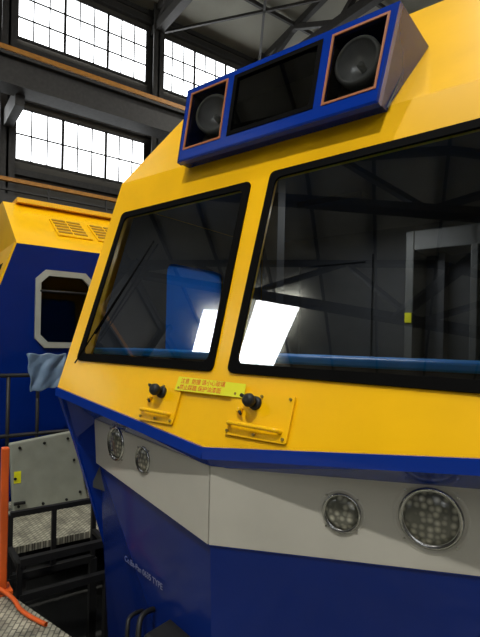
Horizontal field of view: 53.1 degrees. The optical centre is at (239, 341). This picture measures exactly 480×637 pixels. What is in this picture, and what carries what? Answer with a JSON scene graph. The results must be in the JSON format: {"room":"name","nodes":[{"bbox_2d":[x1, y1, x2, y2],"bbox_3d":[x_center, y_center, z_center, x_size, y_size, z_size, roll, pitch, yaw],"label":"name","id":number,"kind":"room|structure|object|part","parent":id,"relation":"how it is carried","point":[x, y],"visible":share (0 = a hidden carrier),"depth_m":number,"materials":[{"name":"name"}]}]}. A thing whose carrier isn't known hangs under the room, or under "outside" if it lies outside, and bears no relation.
{"room":"train maintenance depot","nodes":[
{"label":"train maintenance depot","id":0,"kind":"room"},
{"bbox_2d":[8,431,86,510],"bbox_3d":[-1.681,1.136,4.253,0.677,0.659,0.090,1,0,-36],"label":"panel","id":1,"kind":"object","parent":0,"point":[45,470],"depth_m":4.21,"materials":[{"name":"grey metal"}]},
{"bbox_2d":[25,554,104,636],"bbox_3d":[3.842,2.781,6.542,78.000,0.200,34.400,1,0,-36],"label":"floor","id":2,"kind":"structure","parent":0,"point":[67,610],"depth_m":4.71,"materials":[{"name":"concrete"}]},
{"bbox_2d":[0,596,70,636],"bbox_3d":[-1.008,2.029,-0.261,7.200,1.100,4.400,1,0,38],"label":"work platform","id":3,"kind":"object","parent":2,"relation":"on","point":[13,623],"visible":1,"depth_m":2.50,"materials":[{"name":"metal"}]},
{"bbox_2d":[0,447,12,596],"bbox_3d":[-1.396,1.046,2.827,0.100,0.850,0.130,1,0,-36],"label":"barrier post","id":4,"kind":"object","parent":3,"relation":"on","point":[5,451],"visible":0.9,"depth_m":2.81,"materials":[{"name":"metal"}]},
{"bbox_2d":[0,587,47,626],"bbox_3d":[-1.313,1.441,2.683,0.725,0.057,0.114,1,0,25],"label":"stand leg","id":5,"kind":"object","parent":3,"relation":"on","point":[8,594],"visible":1,"depth_m":2.59,"materials":[{"name":"paint"}]},
{"bbox_2d":[8,491,99,603],"bbox_3d":[-0.418,2.042,4.956,3.980,1.100,1.060,1,0,-36],"label":"walkway","id":6,"kind":"object","parent":2,"relation":"on","point":[30,532],"visible":0.04,"depth_m":3.77,"materials":[{"name":"metal"}]},
{"bbox_2d":[0,353,86,493],"bbox_3d":[-0.744,0.802,4.999,4.100,1.365,0.093,1,0,-36],"label":"guard rail","id":7,"kind":"object","parent":6,"relation":"on","point":[45,370],"visible":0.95,"depth_m":4.23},
{"bbox_2d":[7,498,107,636],"bbox_3d":[-1.224,1.856,3.230,0.610,1.438,0.350,1,0,-36],"label":"metal railing","id":8,"kind":"object","parent":2,"relation":"on","point":[91,579],"visible":0.64,"depth_m":3.23,"materials":[{"name":"black metal"}]},
{"bbox_2d":[26,558,103,580],"bbox_3d":[3.553,2.655,10.346,22.000,0.040,1.570,1,0,-36],"label":"rails","id":9,"kind":"object","parent":2,"relation":"on","point":[103,558],"visible":0.02,"depth_m":5.34,"materials":[{"name":"metal"}]},
{"bbox_2d":[0,197,111,559],"bbox_3d":[-0.629,0.492,7.256,6.470,4.110,2.832,1,0,-36],"label":"locomotive","id":10,"kind":"object","parent":9,"relation":"on","point":[50,252],"visible":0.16,"depth_m":4.67,"materials":[{"name":"blue paint"}]},
{"bbox_3d":[-1.843,-1.224,5.225,0.360,0.018,0.460,1,32,-36],"label":"louvre frame","id":11,"kind":"part","parent":10,"relation":"part of","materials":[{"name":"yellow paint"}]},
{"bbox_3d":[-1.503,-1.217,5.472,0.360,0.018,0.460,1,32,-36],"label":"louvre frame","id":12,"kind":"part","parent":10,"relation":"part of","materials":[{"name":"yellow paint"}]},
{"bbox_3d":[-1.182,2.556,0.627,1.570,0.040,11.600,1,0,38],"label":"rails","id":13,"kind":"object","parent":2,"relation":"on","visible":0},
{"bbox_2d":[55,0,479,636],"bbox_3d":[1.025,0.321,3.255,2.557,4.521,3.800,1,0,38],"label":"locomotive","id":14,"kind":"object","parent":13,"relation":"on","point":[267,391],"visible":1,"depth_m":2.11,"materials":[{"name":"yellow paint"}]},
{"bbox_3d":[-0.833,0.824,2.754,0.117,0.777,0.234,1,0,38],"label":"corner post","id":15,"kind":"part","parent":14,"relation":"part of","materials":[{"name":"blue metal"}]},
{"bbox_3d":[-0.715,-0.131,2.533,0.319,0.496,0.008,1,0,4],"label":"wiper arm","id":16,"kind":"part","parent":14,"relation":"part of","materials":[{"name":"black metal"}]},
{"bbox_3d":[-0.612,-0.290,2.547,0.310,0.505,0.010,1,0,1],"label":"wiper blade","id":17,"kind":"part","parent":14,"relation":"part of","materials":[{"name":"black rubber"}]},
{"bbox_3d":[-0.469,0.616,2.311,0.020,0.342,1.093,1,0,-40],"label":"lamp panel","id":18,"kind":"part","parent":14,"relation":"part of","materials":[{"name":"beige paint"}]},
{"bbox_3d":[-0.362,0.204,2.075,0.052,0.050,0.058,1,0,38],"label":"knob","id":19,"kind":"part","parent":14,"relation":"part of","materials":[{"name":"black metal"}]},
{"bbox_3d":[-0.347,0.264,2.095,0.217,0.166,0.069,1,0,38],"label":"handle plate","id":20,"kind":"part","parent":14,"relation":"part of","materials":[{"name":"yellow paint"}]},
{"bbox_3d":[-0.343,0.219,2.101,0.052,0.053,0.029,1,0,38],"label":"knob","id":21,"kind":"part","parent":14,"relation":"part of","materials":[{"name":"black metal"}]},
{"bbox_2d":[199,98,223,129],"bbox_3d":[-0.129,-1.207,2.569,0.176,0.176,0.082,1,0,24],"label":"headlight assembly","id":22,"kind":"object","parent":14,"relation":"on","point":[210,109],"depth_m":2.59,"materials":[{"name":"grey metal"}]},
{"bbox_3d":[-0.122,-1.205,2.583,0.032,0.033,0.050,1,0,24],"label":"roof headlight bulb","id":23,"kind":"part","parent":14,"relation":"part of","materials":[{"name":"grey glass"}]},
{"bbox_3d":[-0.003,0.258,1.810,0.022,0.028,0.031,1,0,38],"label":"knob","id":24,"kind":"part","parent":14,"relation":"part of","materials":[{"name":"yellow paint"}]},
{"bbox_3d":[0.037,0.213,1.763,0.052,0.050,0.058,1,0,38],"label":"knob","id":25,"kind":"part","parent":14,"relation":"part of","materials":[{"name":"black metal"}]},
{"bbox_3d":[0.057,0.228,1.789,0.052,0.053,0.029,1,0,38],"label":"knob","id":26,"kind":"part","parent":14,"relation":"part of","materials":[{"name":"black metal"}]},
{"bbox_3d":[0.070,0.273,1.770,0.280,0.166,0.069,1,0,38],"label":"handle plate","id":27,"kind":"part","parent":14,"relation":"part of","materials":[{"name":"yellow paint"}]},
{"bbox_3d":[0.155,-1.171,2.243,0.499,0.325,0.057,1,0,38],"label":"cell glass","id":28,"kind":"part","parent":14,"relation":"part of","materials":[{"name":"black glass"}]},
{"bbox_3d":[0.680,0.139,3.635,0.650,1.550,0.030,1,0,38],"label":"bulkhead door","id":29,"kind":"part","parent":14,"relation":"part of","materials":[{"name":"grey metal"}]},
{"bbox_3d":[0.411,0.615,1.624,1.177,0.382,0.021,1,0,27],"label":"lamp panel","id":30,"kind":"part","parent":14,"relation":"part of","materials":[{"name":"beige paint"}]},
{"bbox_2d":[339,40,375,80],"bbox_3d":[0.517,-1.193,2.064,0.176,0.176,0.082,1,0,38],"label":"headlight assembly","id":31,"kind":"object","parent":14,"relation":"on","point":[357,59],"depth_m":2.08,"materials":[{"name":"grey metal"}]},
{"bbox_3d":[0.527,-1.192,2.076,0.032,0.033,0.050,1,0,38],"label":"roof headlight bulb","id":32,"kind":"part","parent":14,"relation":"part of","materials":[{"name":"grey glass"}]},
{"bbox_2d":[14,0,252,212],"bbox_3d":[-6.052,-6.228,20.416,78.000,17.400,0.300,1,0,-36],"label":"wall","id":33,"kind":"structure","parent":0,"point":[20,165],"depth_m":19.92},
{"bbox_2d":[0,175,116,213],"bbox_3d":[-4.885,-4.833,18.770,77.800,0.860,2.430,1,0,-36],"label":"gantry","id":34,"kind":"object","parent":33,"relation":"attached to","point":[4,197],"visible":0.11,"depth_m":16.23,"materials":[{"name":"metal"}]},
{"bbox_2d":[18,0,145,80],"bbox_3d":[-6.328,-12.750,19.844,5.320,2.370,0.020,1,0,-36],"label":"pane","id":35,"kind":"object","parent":33,"relation":"attached to","point":[41,34],"visible":0.75,"depth_m":19.81,"materials":[{"name":"white glass"}]},
{"bbox_2d":[17,0,148,84],"bbox_3d":[-6.313,-12.750,19.824,5.420,2.460,0.070,1,0,-36],"label":"frame","id":36,"kind":"object","parent":33,"relation":"attached to","point":[65,14],"visible":0.91,"depth_m":19.96,"materials":[{"name":"metal"}]},
{"bbox_2d":[0,0,251,195],"bbox_3d":[4.052,-7.217,6.542,78.000,14.040,33.960,1,0,-36],"label":"trim","id":37,"kind":"structure","parent":33,"relation":"attached to","point":[110,4],"depth_m":20.25,"materials":[{"name":"metal"}]},
{"bbox_2d":[0,0,263,194],"bbox_3d":[5.911,-5.978,7.911,72.520,17.400,34.000,1,0,-36],"label":"columns","id":38,"kind":"structure","parent":33,"relation":"attached to","point":[8,8],"depth_m":17.73,"materials":[{"name":"metal"}]},
{"bbox_2d":[15,108,145,183],"bbox_3d":[-6.415,-7.911,19.824,5.420,2.100,0.070,1,0,-36],"label":"frame","id":39,"kind":"object","parent":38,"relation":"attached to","point":[63,120],"visible":0.75,"depth_m":19.62,"materials":[{"name":"metal"}]},
{"bbox_2d":[16,110,143,181],"bbox_3d":[-6.429,-7.911,19.844,5.320,2.010,0.020,1,0,-36],"label":"pane","id":40,"kind":"object","parent":39,"relation":"attached to","point":[39,124],"visible":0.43,"depth_m":19.59,"materials":[{"name":"white glass"}]},
{"bbox_2d":[0,42,184,139],"bbox_3d":[-4.746,-8.641,18.689,77.800,1.680,2.630,1,0,-36],"label":"beam","id":41,"kind":"object","parent":38,"relation":"attached to","point":[24,75],"visible":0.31,"depth_m":16.78,"materials":[{"name":"metal"}]},
{"bbox_2d":[164,39,234,96],"bbox_3d":[-1.475,-12.649,23.371,5.320,2.370,0.020,1,0,-36],"label":"pane","id":42,"kind":"object","parent":33,"relation":"attached to","point":[177,49],"visible":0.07,"depth_m":22.58,"materials":[{"name":"white glass"}]},
{"bbox_2d":[164,37,238,98],"bbox_3d":[-1.460,-12.648,23.351,5.420,2.460,0.070,1,0,-36],"label":"frame","id":43,"kind":"object","parent":33,"relation":"attached to","point":[166,38],"visible":0.33,"depth_m":22.66,"materials":[{"name":"metal"}]},
{"bbox_2d":[128,0,442,58],"bbox_3d":[4.242,-16.315,6.542,78.000,3.200,34.635,1,0,-36],"label":"ceiling","id":44,"kind":"structure","parent":0,"point":[243,35],"depth_m":22.59,"materials":[{"name":"grey metal"}]},
{"bbox_2d":[116,0,385,62],"bbox_3d":[4.228,-15.635,6.542,78.000,4.240,34.120,1,0,-36],"label":"roof truss","id":45,"kind":"object","parent":44,"relation":"attached to","point":[170,10],"visible":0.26,"depth_m":21.00,"materials":[{"name":"metal"}]}
]}

